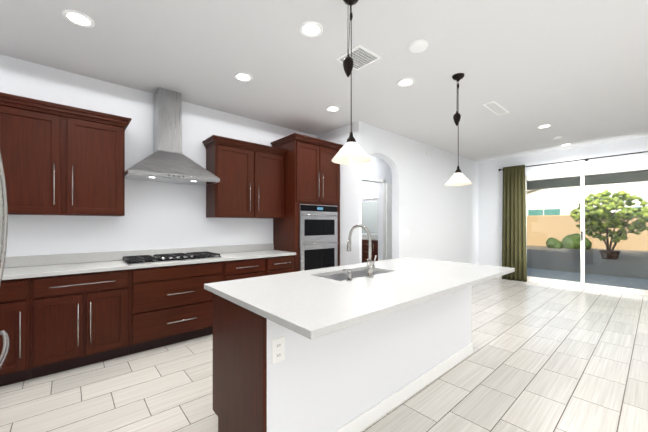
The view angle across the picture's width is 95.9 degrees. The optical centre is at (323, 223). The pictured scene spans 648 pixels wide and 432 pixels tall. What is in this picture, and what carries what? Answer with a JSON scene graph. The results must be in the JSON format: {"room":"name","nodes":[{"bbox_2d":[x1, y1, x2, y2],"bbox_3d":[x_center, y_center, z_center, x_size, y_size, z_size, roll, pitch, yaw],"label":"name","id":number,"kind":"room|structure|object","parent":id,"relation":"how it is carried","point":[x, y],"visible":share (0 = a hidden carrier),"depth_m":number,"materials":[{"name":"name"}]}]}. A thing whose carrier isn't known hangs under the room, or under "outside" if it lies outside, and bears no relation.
{"room":"kitchen","nodes":[
{"label":"kitchen","id":0,"kind":"room"},
{"bbox_2d":[0,54,315,256],"bbox_3d":[-1.816,-0.125,3.928,4.480,2.930,0.150,0,0,-41],"label":"wall","id":1,"kind":"structure","parent":0,"point":[158,215],"depth_m":3.48,"materials":[{"name":"white paint"}]},
{"bbox_2d":[0,92,131,215],"bbox_3d":[-2.574,-0.597,2.891,1.077,1.030,0.402,0,0,-41],"label":"upper cabinet","id":2,"kind":"object","parent":1,"relation":"attached to","point":[61,160],"visible":0.96,"depth_m":2.78,"materials":[{"name":"brown wood"}]},
{"bbox_2d":[125,87,219,185],"bbox_3d":[-1.812,-1.047,3.494,0.954,1.084,0.502,0,0,-41],"label":"range hood","id":3,"kind":"object","parent":1,"relation":"attached to","point":[167,161],"visible":0.94,"depth_m":3.45,"materials":[{"name":"silver metal"}]},
{"bbox_2d":[202,135,286,217],"bbox_3d":[-1.103,-0.595,4.180,1.109,1.030,0.402,0,0,-41],"label":"upper cabinet","id":4,"kind":"object","parent":1,"relation":"attached to","point":[250,175],"visible":1,"depth_m":4.00,"materials":[{"name":"brown wood"}]},
{"bbox_2d":[0,278,647,431],"bbox_3d":[1.512,1.389,3.558,9.300,0.100,11.650,0,0,-41],"label":"floor","id":5,"kind":"structure","parent":0,"point":[542,357],"depth_m":2.44,"materials":[{"name":"tile"}]},
{"bbox_2d":[0,151,9,369],"bbox_3d":[-1.424,0.446,0.753,0.824,1.780,0.920,0,0,-41],"label":"refrigerator","id":6,"kind":"object","parent":5,"relation":"on","point":[3,241],"visible":1,"depth_m":1.05,"materials":[{"name":"grey metal"}]},
{"bbox_2d":[0,278,30,386],"bbox_3d":[-2.938,0.896,2.401,0.774,0.884,0.656,0,0,-41],"label":"base cabinet","id":7,"kind":"object","parent":5,"relation":"on","point":[15,310],"visible":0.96,"depth_m":2.39,"materials":[{"name":"red wood"}]},
{"bbox_2d":[30,269,129,378],"bbox_3d":[-2.381,0.896,2.890,0.703,0.884,0.656,0,0,-41],"label":"base cabinet","id":8,"kind":"object","parent":5,"relation":"on","point":[79,320],"visible":0.94,"depth_m":2.65,"materials":[{"name":"red wood"}]},
{"bbox_2d":[129,261,222,354],"bbox_3d":[-1.759,0.897,3.435,0.948,0.884,0.656,0,0,-41],"label":"base cabinet","id":9,"kind":"object","parent":5,"relation":"on","point":[170,305],"visible":0.79,"depth_m":3.15,"materials":[{"name":"red wood"}]},
{"bbox_2d":[2,243,295,279],"bbox_3d":[-1.922,0.387,3.306,3.494,0.135,0.636,0,0,-41],"label":"countertop","id":10,"kind":"structure","parent":9,"relation":"on","point":[18,267],"depth_m":3.15,"materials":[{"name":"white stone"}]},
{"bbox_2d":[120,251,221,264],"bbox_3d":[-1.775,0.396,3.444,0.975,0.044,0.510,0,0,-41],"label":"cooktop","id":11,"kind":"object","parent":10,"relation":"in","point":[173,257],"depth_m":3.32,"materials":[{"name":"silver metal"}]},
{"bbox_2d":[223,258,265,280],"bbox_3d":[-1.182,0.898,3.941,0.583,0.884,0.656,0,0,-41],"label":"base cabinet","id":12,"kind":"object","parent":5,"relation":"on","point":[241,269],"visible":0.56,"depth_m":3.71,"materials":[{"name":"red wood"}]},
{"bbox_2d":[266,255,294,275],"bbox_3d":[-0.782,0.898,4.292,0.476,0.884,0.656,0,0,-41],"label":"base cabinet","id":13,"kind":"object","parent":5,"relation":"on","point":[280,265],"visible":0.31,"depth_m":4.06,"materials":[{"name":"red wood"}]},
{"bbox_2d":[270,133,342,271],"bbox_3d":[-0.265,0.026,4.725,0.968,2.630,0.687,0,0,-41],"label":"tall cabinet","id":14,"kind":"object","parent":5,"relation":"on","point":[306,228],"visible":0.77,"depth_m":4.45,"materials":[{"name":"red wood"}]},
{"bbox_2d":[299,204,337,270],"bbox_3d":[-0.056,0.281,4.525,0.760,1.130,0.111,0,0,-41],"label":"wall oven","id":15,"kind":"object","parent":14,"relation":"in","point":[318,223],"depth_m":4.49,"materials":[{"name":"silver metal"}]},
{"bbox_2d":[212,284,475,431],"bbox_3d":[0.394,0.896,2.487,2.442,0.884,0.708,0,0,-41],"label":"kitchen island","id":16,"kind":"object","parent":5,"relation":"on","point":[359,347],"depth_m":1.78,"materials":[{"name":"white paint"}]},
{"bbox_2d":[272,336,284,363],"bbox_3d":[-0.230,0.641,1.480,0.075,0.120,0.008,0,0,-41],"label":"outlet","id":17,"kind":"object","parent":16,"relation":"attached to","point":[278,342],"depth_m":1.48,"materials":[{"name":"white plastic"}]},
{"bbox_2d":[204,272,419,339],"bbox_3d":[-0.149,0.435,1.831,0.776,0.035,1.180,0,0,-41],"label":"island countertop","id":18,"kind":"structure","parent":16,"relation":"on","point":[312,307],"depth_m":1.60,"materials":[{"name":"white stone"}]},
{"bbox_2d":[304,264,471,303],"bbox_3d":[0.406,0.436,2.317,0.708,0.035,1.180,0,0,-41],"label":"island countertop","id":19,"kind":"structure","parent":16,"relation":"on","point":[410,283],"depth_m":2.08,"materials":[{"name":"white stone"}]},
{"bbox_2d":[343,269,351,280],"bbox_3d":[0.172,0.374,2.138,0.043,0.085,0.083,0,0,-41],"label":"soap dispenser","id":20,"kind":"object","parent":19,"relation":"on","point":[349,271],"depth_m":2.11,"materials":[{"name":"grey metal"}]},
{"bbox_2d":[347,224,375,275],"bbox_3d":[0.301,0.212,2.368,0.098,0.411,0.274,0,0,-41],"label":"faucet","id":21,"kind":"object","parent":19,"relation":"on","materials":[{"name":"grey metal"}]},
{"bbox_2d":[376,257,514,283],"bbox_3d":[1.036,0.436,2.869,0.975,0.035,1.180,0,0,-41],"label":"island countertop","id":22,"kind":"structure","parent":16,"relation":"on","point":[477,273],"depth_m":2.71,"materials":[{"name":"white stone"}]},
{"bbox_2d":[328,268,363,279],"bbox_3d":[0.259,0.542,2.484,0.740,0.201,0.395,0,0,-41],"label":"sink","id":23,"kind":"object","parent":22,"relation":"in","point":[355,271],"depth_m":2.60,"materials":[{"name":"silver metal"}]},
{"bbox_2d":[362,238,377,262],"bbox_3d":[1.378,0.927,9.326,0.589,0.840,1.800,0,0,-41],"label":"bathroom vanity","id":24,"kind":"object","parent":5,"relation":"on","point":[374,238],"depth_m":8.99,"materials":[{"name":"red wood"}]},
{"bbox_2d":[0,0,647,161],"bbox_3d":[1.512,-1.641,3.562,9.300,0.100,11.650,0,0,-41],"label":"ceiling","id":25,"kind":"structure","parent":0,"point":[574,73],"depth_m":2.86,"materials":[{"name":"white paint"}]},
{"bbox_2d":[62,9,94,27],"bbox_3d":[-1.907,-1.587,2.274,0.196,0.010,0.196,0,0,-41],"label":"recessed light","id":26,"kind":"object","parent":25,"relation":"in","point":[78,18],"visible":1,"depth_m":2.27,"materials":[{"name":"white"}]},
{"bbox_2d":[234,72,252,81],"bbox_3d":[-0.876,-1.586,3.177,0.196,0.010,0.196,0,0,-41],"label":"recessed light","id":27,"kind":"object","parent":25,"relation":"in","point":[243,77],"visible":1,"depth_m":3.17,"materials":[{"name":"white"}]},
{"bbox_2d":[299,21,322,36],"bbox_3d":[-0.105,-1.587,2.397,0.196,0.010,0.196,0,0,-41],"label":"recessed light","id":28,"kind":"object","parent":25,"relation":"in","point":[310,29],"visible":1,"depth_m":2.39,"materials":[{"name":"white"}]},
{"bbox_2d":[326,106,339,111],"bbox_3d":[0.124,-1.585,4.054,0.196,0.010,0.196,0,0,-41],"label":"recessed light","id":29,"kind":"object","parent":25,"relation":"in","point":[333,108],"visible":1,"depth_m":4.04,"materials":[{"name":"white"}]},
{"bbox_2d":[331,0,370,164],"bbox_3d":[0.190,-1.016,2.050,0.276,1.152,0.276,0,0,-41],"label":"pendant light","id":30,"kind":"object","parent":25,"relation":"hanging from","point":[351,152],"visible":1,"depth_m":2.03,"materials":[{"name":"white glass"}]},
{"bbox_2d":[336,44,380,69],"bbox_3d":[0.333,-1.584,2.814,0.310,0.014,0.310,0,0,-41],"label":"ceiling vent","id":31,"kind":"object","parent":25,"relation":"in","point":[362,56],"visible":0.92,"depth_m":2.78,"materials":[{"name":"white metal"}]},
{"bbox_2d":[397,78,414,86],"bbox_3d":[0.921,-1.586,3.296,0.196,0.010,0.196,0,0,-41],"label":"recessed light","id":32,"kind":"object","parent":25,"relation":"in","point":[405,82],"visible":1,"depth_m":3.29,"materials":[{"name":"white"}]},
{"bbox_2d":[409,39,428,52],"bbox_3d":[0.844,-1.575,2.610,0.170,0.034,0.170,0,0,-41],"label":"smoke detector","id":33,"kind":"object","parent":25,"relation":"attached to","point":[418,46],"visible":1,"depth_m":2.58,"materials":[{"name":"white plastic"}]},
{"bbox_2d":[445,73,472,185],"bbox_3d":[1.446,-1.004,3.151,0.276,1.172,0.276,0,0,-41],"label":"pendant light","id":34,"kind":"object","parent":25,"relation":"hanging from","point":[458,178],"visible":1,"depth_m":3.12,"materials":[{"name":"white glass"}]},
{"bbox_2d":[482,101,509,115],"bbox_3d":[2.383,-1.585,4.040,0.600,0.009,0.150,0,0,-41],"label":"ceiling vent","id":35,"kind":"object","parent":25,"relation":"in","point":[495,107],"visible":1,"depth_m":4.03,"materials":[{"name":"white metal"}]},
{"bbox_2d":[537,124,551,128],"bbox_3d":[3.608,-1.584,4.781,0.196,0.010,0.196,0,0,-41],"label":"recessed light","id":36,"kind":"object","parent":25,"relation":"in","point":[545,126],"visible":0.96,"depth_m":4.78,"materials":[{"name":"white"}]},
{"bbox_2d":[316,124,351,265],"bbox_3d":[0.200,-0.124,4.996,0.080,2.930,0.840,0,0,-41],"label":"wall","id":37,"kind":"structure","parent":0,"point":[340,135],"depth_m":4.78,"materials":[{"name":"white paint"}]},
{"bbox_2d":[362,193,377,233],"bbox_3d":[1.541,-0.313,9.470,0.164,1.280,1.800,0,0,-41],"label":"bathroom mirror","id":38,"kind":"object","parent":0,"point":[370,216],"visible":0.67,"depth_m":9.58,"materials":[{"name":"clear glass"}]},
{"bbox_2d":[362,234,377,237],"bbox_3d":[1.592,0.422,9.514,0.020,0.106,1.826,0,0,-41],"label":"backsplash","id":39,"kind":"structure","parent":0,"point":[363,235],"depth_m":9.67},
{"bbox_2d":[352,121,479,263],"bbox_3d":[2.218,-0.122,6.107,4.580,2.930,0.150,0,0,-41],"label":"wall","id":40,"kind":"structure","parent":0,"point":[436,216],"depth_m":5.94,"materials":[{"name":"white paint"}]},
{"bbox_2d":[362,176,391,259],"bbox_3d":[1.433,0.134,7.112,1.805,2.420,0.103,0,0,-41],"label":"door frame","id":41,"kind":"structure","parent":40,"relation":"attached to","point":[388,221],"depth_m":7.22,"materials":[{"name":"white"}]},
{"bbox_2d":[480,137,647,266],"bbox_3d":[5.849,-0.123,5.553,0.150,2.930,8.570,0,0,-41],"label":"wall","id":42,"kind":"structure","parent":0,"point":[491,179],"depth_m":6.69,"materials":[{"name":"white paint"}]},
{"bbox_2d":[498,151,647,170],"bbox_3d":[5.368,-1.298,5.892,0.127,0.060,3.326,0,0,-41],"label":"curtain rod","id":43,"kind":"object","parent":42,"relation":"attached to","point":[586,159],"visible":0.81,"depth_m":5.91,"materials":[{"name":"black metal"}]},
{"bbox_2d":[502,165,526,281],"bbox_3d":[4.437,-0.006,6.844,0.081,2.670,0.512,0,0,-41],"label":"curtain","id":44,"kind":"object","parent":43,"relation":"hanging from","point":[514,255],"visible":1,"depth_m":6.83,"materials":[{"name":"green fabric"}]},
{"bbox_2d":[525,164,647,295],"bbox_3d":[5.366,0.124,6.081,0.110,2.438,2.176,0,0,-41],"label":"sliding glass door","id":45,"kind":"structure","parent":42,"relation":"in","point":[596,286],"depth_m":6.04,"materials":[{"name":"white"}]},
{"label":"outside","id":46,"kind":"structure","parent":0,"visible":0},
{"bbox_2d":[527,245,647,279],"bbox_3d":[23.922,1.522,24.301,51.750,0.190,85.000,0,0,-41],"label":"ground","id":47,"kind":"structure","parent":46,"point":[635,262],"depth_m":10.53,"materials":[{"name":"grey concrete"}]},
{"bbox_2d":[546,233,591,249],"bbox_3d":[15.427,1.127,14.738,1.724,1.158,6.690,0,0,-41],"label":"shrubs","id":48,"kind":"object","parent":47,"relation":"on","point":[569,244],"depth_m":16.35,"materials":[{"name":"green plant"}]},
{"bbox_2d":[527,215,647,250],"bbox_3d":[15.331,0.457,16.771,0.260,1.920,85.000,0,0,-41],"label":"fence","id":49,"kind":"object","parent":47,"relation":"on","point":[540,225],"depth_m":17.61,"materials":[{"name":"beige concrete"}]},
{"bbox_2d":[527,181,647,215],"bbox_3d":[25.136,-1.704,23.375,11.750,6.260,19.400,0,0,-41],"label":"neighbouring house","id":50,"kind":"structure","parent":47,"relation":"on","point":[541,198],"depth_m":22.47,"materials":[{"name":"paint"}]},
{"bbox_2d":[527,268,647,289],"bbox_3d":[6.375,1.383,6.923,2.450,0.039,14.000,0,0,-41],"label":"ground","id":51,"kind":"structure","parent":47,"relation":"on","point":[630,282],"depth_m":7.24,"materials":[{"name":"concrete"}]},
{"bbox_2d":[527,170,647,189],"bbox_3d":[6.356,-1.246,6.910,3.100,5.220,16.000,0,0,-41],"label":"roof","id":52,"kind":"structure","parent":51,"relation":"on","point":[618,179],"depth_m":7.85,"materials":[{"name":"grey"}]},
{"bbox_2d":[570,190,647,259],"bbox_3d":[11.899,0.021,11.370,2.400,2.782,3.537,0,0,-41],"label":"tree","id":53,"kind":"object","parent":47,"relation":"on","point":[619,220],"depth_m":11.34,"materials":[{"name":"green plant"}]}
]}

